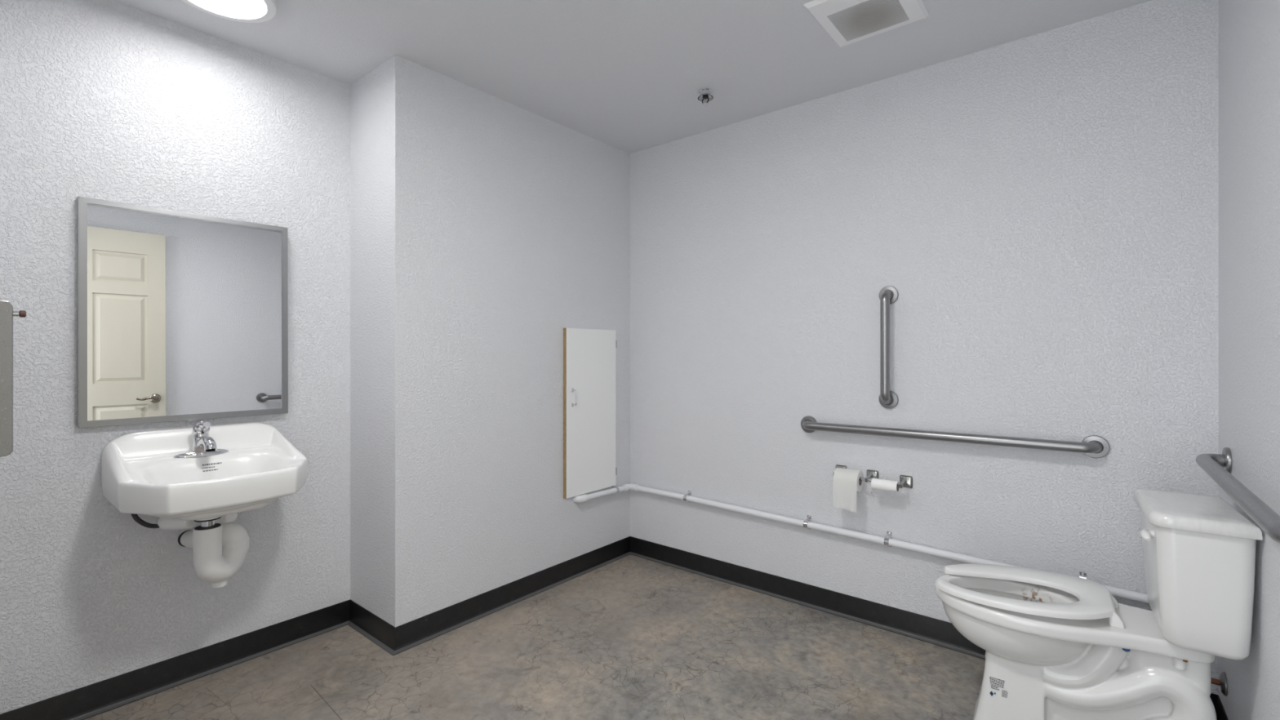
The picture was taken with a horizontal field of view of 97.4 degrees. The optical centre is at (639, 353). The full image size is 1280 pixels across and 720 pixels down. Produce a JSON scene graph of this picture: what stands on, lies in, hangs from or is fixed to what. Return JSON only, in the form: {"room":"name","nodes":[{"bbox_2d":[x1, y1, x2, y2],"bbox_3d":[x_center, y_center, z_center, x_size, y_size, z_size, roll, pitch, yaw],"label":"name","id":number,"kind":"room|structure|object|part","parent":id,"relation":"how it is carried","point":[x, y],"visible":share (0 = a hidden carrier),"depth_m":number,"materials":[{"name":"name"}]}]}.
{"room":"public restroom","nodes":[
{"label":"public restroom","id":0,"kind":"room"},
{"bbox_2d":[0,0,350,714],"bbox_3d":[-1.761,0.000,2.094,0.100,2.440,1.280,0,0,39],"label":"wall","id":1,"kind":"structure","parent":0,"point":[112,100],"depth_m":1.98,"materials":[{"name":"paint"}]},
{"bbox_2d":[0,599,350,719],"bbox_3d":[-1.676,1.169,2.102,0.020,0.102,1.160,0,0,39],"label":"baseboard","id":2,"kind":"structure","parent":1,"relation":"attached to","point":[91,700],"depth_m":2.08,"materials":[{"name":"black rubber"}]},
{"bbox_2d":[77,195,288,428],"bbox_3d":[-1.665,-0.136,2.101,0.023,0.768,0.617,-1,0,41],"label":"wall mirror","id":3,"kind":"object","parent":1,"relation":"attached to","point":[182,316],"visible":1,"depth_m":2.06,"materials":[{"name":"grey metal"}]},
{"bbox_2d":[101,422,307,520],"bbox_3d":[-1.483,0.412,1.975,0.478,0.273,0.536,0,0,39],"label":"sink","id":4,"kind":"object","parent":1,"relation":"attached to","point":[140,474],"visible":0.96,"depth_m":1.93,"materials":[{"name":"white ceramic"}]},
{"bbox_2d":[130,513,196,529],"bbox_3d":[-1.645,0.552,1.986,0.187,0.128,0.143,0,0,6],"label":"supply valve","id":5,"kind":"object","parent":4,"relation":"attached to","point":[164,523],"visible":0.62,"depth_m":1.94,"materials":[{"name":"white plastic"}]},
{"bbox_2d":[173,421,228,457],"bbox_3d":[-1.568,0.308,2.050,0.165,0.127,0.148,0,0,10],"label":"faucet","id":6,"kind":"object","parent":4,"relation":"attached to","point":[203,444],"visible":1,"depth_m":2.03,"materials":[{"name":"silver metal"}]},
{"bbox_3d":[-1.601,0.362,2.056,0.054,0.019,0.164,0,0,39],"label":"plate","id":7,"kind":"part","parent":6,"relation":"part of","materials":[{"name":"silver metal"}]},
{"bbox_3d":[-1.590,0.278,2.047,0.102,0.067,0.051,0,0,39],"label":"lever","id":8,"kind":"part","parent":6,"relation":"part of","materials":[{"name":"silver metal"}]},
{"bbox_3d":[-1.552,0.326,2.016,0.134,0.057,0.039,0,0,39],"label":"spout","id":9,"kind":"part","parent":6,"relation":"part of","materials":[{"name":"silver metal"}]},
{"bbox_2d":[177,515,249,587],"bbox_3d":[-1.540,0.686,2.055,0.290,0.280,0.192,0,0,39],"label":"trap","id":10,"kind":"object","parent":4,"relation":"attached to","point":[220,550],"visible":0.98,"depth_m":1.95,"materials":[{"name":"white plastic"}]},
{"bbox_2d":[194,515,221,522],"bbox_3d":[-1.495,0.571,1.946,0.074,0.005,0.074,0,0,39],"label":"washer","id":11,"kind":"object","parent":10,"relation":"in","point":[211,519],"depth_m":1.92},
{"bbox_3d":[-1.582,0.682,2.085,0.240,0.107,0.097,0,0,-4],"label":"wall arm","id":12,"kind":"part","parent":10,"relation":"part of","materials":[{"name":"white plastic"}]},
{"bbox_2d":[214,512,238,523],"bbox_3d":[-1.565,0.558,2.091,0.143,0.128,0.175,0,0,-18],"label":"supply valve","id":13,"kind":"object","parent":4,"relation":"attached to","point":[228,517],"visible":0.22,"depth_m":2.03,"materials":[{"name":"white plastic"}]},
{"bbox_2d":[350,54,630,626],"bbox_3d":[-0.696,0.000,3.070,0.511,2.440,1.580,0,0,39],"label":"wall","id":14,"kind":"structure","parent":0,"point":[485,227],"depth_m":2.56,"materials":[{"name":"paint"}]},
{"bbox_2d":[347,600,395,655],"bbox_3d":[-1.157,1.169,2.413,0.432,0.102,0.020,0,0,39],"label":"baseboard","id":15,"kind":"structure","parent":14,"relation":"attached to","point":[375,628],"depth_m":2.41,"materials":[{"name":"black rubber"}]},
{"bbox_2d":[392,536,630,655],"bbox_3d":[-0.529,1.169,2.855,0.020,0.102,1.500,0,0,39],"label":"baseboard","id":16,"kind":"structure","parent":14,"relation":"attached to","point":[408,635],"depth_m":2.70,"materials":[{"name":"black rubber"}]},
{"bbox_2d":[563,328,616,498],"bbox_3d":[-0.262,0.320,3.156,0.052,0.912,0.410,0,0,39],"label":"access panel","id":17,"kind":"object","parent":14,"relation":"attached to","point":[588,354],"visible":1,"depth_m":3.13,"materials":[{"name":"white metal"}]},
{"bbox_3d":[-0.352,0.239,3.030,0.032,0.100,0.014,0,0,39],"label":"pull handle","id":18,"kind":"part","parent":17,"relation":"part of","materials":[{"name":"silver metal"}]},
{"bbox_2d":[84,554,985,719],"bbox_3d":[-0.110,1.270,1.673,3.188,0.100,3.000,0,0,39],"label":"floor","id":19,"kind":"structure","parent":0,"point":[630,637],"depth_m":2.19,"materials":[{"name":"concrete"}]},
{"bbox_2d":[934,488,1262,719],"bbox_3d":[1.331,0.821,1.742,0.755,0.799,0.397,0,0,36],"label":"toilet","id":20,"kind":"object","parent":19,"relation":"on","point":[1056,646],"visible":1,"depth_m":1.61,"materials":[{"name":"ceramic"}]},
{"bbox_3d":[1.230,0.758,1.819,0.458,0.045,0.375,0,0,36],"label":"seat","id":21,"kind":"part","parent":20,"relation":"part of","materials":[{"name":"white plastic"}]},
{"bbox_3d":[1.306,1.002,1.759,0.686,0.437,0.372,0,0,36],"label":"bowl","id":22,"kind":"part","parent":20,"relation":"part of","materials":[{"name":"ceramic"}]},
{"bbox_3d":[1.393,0.497,1.539,0.036,0.024,0.061,0,0,36],"label":"flush lever","id":23,"kind":"part","parent":20,"relation":"part of","materials":[{"name":"white plastic"}]},
{"bbox_3d":[1.543,0.439,1.583,0.206,0.036,0.376,0,0,36],"label":"tank lid","id":24,"kind":"part","parent":20,"relation":"part of","materials":[{"name":"ceramic"}]},
{"bbox_3d":[1.548,0.620,1.579,0.187,0.324,0.352,0,0,36],"label":"tank","id":25,"kind":"part","parent":20,"relation":"part of","materials":[{"name":"white ceramic"}]},
{"bbox_2d":[114,0,1151,153],"bbox_3d":[-0.066,-1.270,1.727,3.188,0.100,2.860,0,0,39],"label":"ceiling","id":26,"kind":"structure","parent":0,"point":[628,76],"depth_m":2.22,"materials":[{"name":"paint"}]},
{"bbox_2d":[182,0,276,22],"bbox_3d":[-1.389,-1.202,1.867,0.310,0.036,0.310,0,0,39],"label":"recessed light","id":27,"kind":"object","parent":26,"relation":"in","point":[240,11],"visible":1,"depth_m":1.94,"materials":[{"name":"white plastic"}]},
{"bbox_2d":[191,0,266,17],"bbox_3d":[-1.389,-1.200,1.867,0.248,0.028,0.248,0,0,39],"label":"diffuser","id":28,"kind":"object","parent":27,"relation":"attached to","point":[222,8],"depth_m":1.93,"materials":[{"name":"white plastic"}]},
{"bbox_2d":[697,88,713,105],"bbox_3d":[0.304,-1.188,2.617,0.072,0.064,0.072,0,0,39],"label":"sprinkler","id":29,"kind":"object","parent":26,"relation":"attached to","point":[704,93],"visible":1,"depth_m":2.61,"materials":[{"name":"silver metal"}]},
{"bbox_2d":[804,0,928,47],"bbox_3d":[0.806,-1.212,1.996,0.326,0.016,0.340,0,0,39],"label":"ceiling vent","id":30,"kind":"object","parent":26,"relation":"in","point":[846,22],"visible":1,"depth_m":2.01,"materials":[{"name":"white plastic"}]},
{"bbox_2d":[826,0,909,41],"bbox_3d":[0.820,-1.208,2.020,0.224,0.010,0.209,0,0,39],"label":"grille","id":31,"kind":"object","parent":30,"relation":"attached to","point":[861,19],"depth_m":2.02,"materials":[{"name":"plastic"}]},
{"bbox_2d":[630,0,1218,694],"bbox_3d":[1.006,0.000,2.633,2.677,2.440,0.100,0,0,39],"label":"wall","id":32,"kind":"structure","parent":0,"point":[1041,211],"depth_m":2.35,"materials":[{"name":"paint"}]},
{"bbox_2d":[573,483,1149,604],"bbox_3d":[0.759,0.818,2.460,2.515,0.103,0.482,0,0,39],"label":"pipe","id":33,"kind":"object","parent":32,"relation":"attached to","point":[1115,592],"visible":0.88,"depth_m":2.60,"materials":[{"name":"white"}]},
{"bbox_2d":[832,464,912,488],"bbox_3d":[1.019,0.552,2.499,0.334,0.062,0.090,0,0,39],"label":"toilet paper holder","id":34,"kind":"object","parent":32,"relation":"attached to","point":[905,481],"visible":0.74,"depth_m":2.46,"materials":[{"name":"grey metal"}]},
{"bbox_3d":[0.935,0.547,2.619,0.052,0.052,0.010,0,0,39],"label":"wall plate","id":35,"kind":"part","parent":34,"relation":"part of","materials":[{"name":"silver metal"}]},
{"bbox_2d":[832,467,863,512],"bbox_3d":[0.932,0.607,2.519,0.105,0.176,0.098,0,0,39],"label":"toilet paper roll","id":36,"kind":"object","parent":34,"relation":"on","point":[846,484],"visible":1,"depth_m":2.49,"materials":[{"name":"white paper"}]},
{"bbox_3d":[1.016,0.548,2.495,0.011,0.033,0.081,0,0,39],"label":"arm","id":37,"kind":"part","parent":34,"relation":"part of","materials":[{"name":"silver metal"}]},
{"bbox_3d":[1.044,0.552,2.530,0.052,0.052,0.010,0,0,39],"label":"wall plate","id":38,"kind":"part","parent":34,"relation":"part of","materials":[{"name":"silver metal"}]},
{"bbox_2d":[871,478,899,492],"bbox_3d":[1.055,0.568,2.423,0.105,0.047,0.047,0,0,39],"label":"toilet paper roll","id":39,"kind":"object","parent":34,"relation":"on","point":[876,483],"visible":0.99,"depth_m":2.41,"materials":[{"name":"white paper"}]},
{"bbox_3d":[1.125,0.553,2.406,0.011,0.033,0.081,0,0,39],"label":"arm","id":40,"kind":"part","parent":34,"relation":"part of","materials":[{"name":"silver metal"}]},
{"bbox_3d":[1.153,0.557,2.440,0.052,0.052,0.010,0,0,39],"label":"wall plate","id":41,"kind":"part","parent":34,"relation":"part of","materials":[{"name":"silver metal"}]},
{"bbox_2d":[879,285,898,408],"bbox_3d":[1.077,-0.026,2.460,0.081,0.542,0.076,0,0,39],"label":"grab bar","id":42,"kind":"object","parent":32,"relation":"attached to","point":[888,295],"visible":1,"depth_m":2.43,"materials":[{"name":"silver metal"}]},
{"bbox_3d":[1.076,-0.026,2.460,0.038,0.499,0.074,0,0,39],"label":"rail","id":43,"kind":"part","parent":42,"relation":"part of","materials":[{"name":"silver metal"}]},
{"bbox_2d":[630,536,1217,719],"bbox_3d":[0.910,1.169,2.634,2.527,0.102,0.020,0,0,39],"label":"baseboard","id":44,"kind":"structure","parent":32,"relation":"attached to","point":[934,631],"depth_m":2.68,"materials":[{"name":"black rubber"}]},
{"bbox_2d":[800,415,1109,457],"bbox_3d":[1.210,0.341,2.351,1.156,0.086,0.076,0,0,39],"label":"grab bar","id":45,"kind":"object","parent":32,"relation":"attached to","point":[1093,446],"visible":1,"depth_m":2.22,"materials":[{"name":"silver metal"}]},
{"bbox_2d":[1218,0,1279,719],"bbox_3d":[1.078,0.000,0.727,0.150,2.440,2.760,0,0,39],"label":"wall","id":46,"kind":"structure","parent":0,"point":[1249,30],"depth_m":1.48,"materials":[{"name":"paint"}]},
{"bbox_2d":[1211,671,1226,696],"bbox_3d":[1.768,0.921,1.769,0.105,0.287,0.110,0,0,39],"label":"stub","id":47,"kind":"object","parent":46,"relation":"attached to","point":[1222,682],"visible":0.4,"depth_m":1.75,"materials":[{"name":"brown metal"}]},
{"bbox_3d":[1.817,1.030,1.756,0.012,0.068,0.068,0,0,39],"label":"wall plate","id":48,"kind":"part","parent":47,"relation":"part of","materials":[{"name":"silver metal"}]},
{"bbox_2d":[1217,694,1228,719],"bbox_3d":[1.070,1.169,0.810,0.020,0.102,2.640,0,0,38],"label":"baseboard","id":49,"kind":"structure","parent":46,"relation":"attached to","point":[1221,714],"depth_m":1.80,"materials":[{"name":"black rubber"}]},
{"bbox_2d":[1195,447,1279,542],"bbox_3d":[1.474,0.331,1.371,0.076,0.089,0.996,0,0,38],"label":"grab bar","id":50,"kind":"object","parent":46,"relation":"attached to","point":[1218,467],"visible":1,"depth_m":1.29,"materials":[{"name":"silver metal"}]},
{"bbox_3d":[-0.930,0.000,0.664,2.998,2.440,0.120,0,0,39],"label":"wall","id":51,"kind":"structure","parent":0,"visible":0},
{"bbox_2d":[0,300,26,457],"bbox_3d":[-1.655,0.062,1.420,0.279,0.380,0.129,0,0,39],"label":"dispenser","id":52,"kind":"object","parent":51,"relation":"attached to","point":[6,313],"visible":1,"depth_m":1.36,"materials":[{"name":"silver metal"}]},
{"bbox_3d":[-1.517,-0.097,1.383,0.017,0.017,0.012,0,0,39],"label":"lock knob","id":53,"kind":"part","parent":52,"relation":"part of","materials":[{"name":"brown plastic"}]}
]}

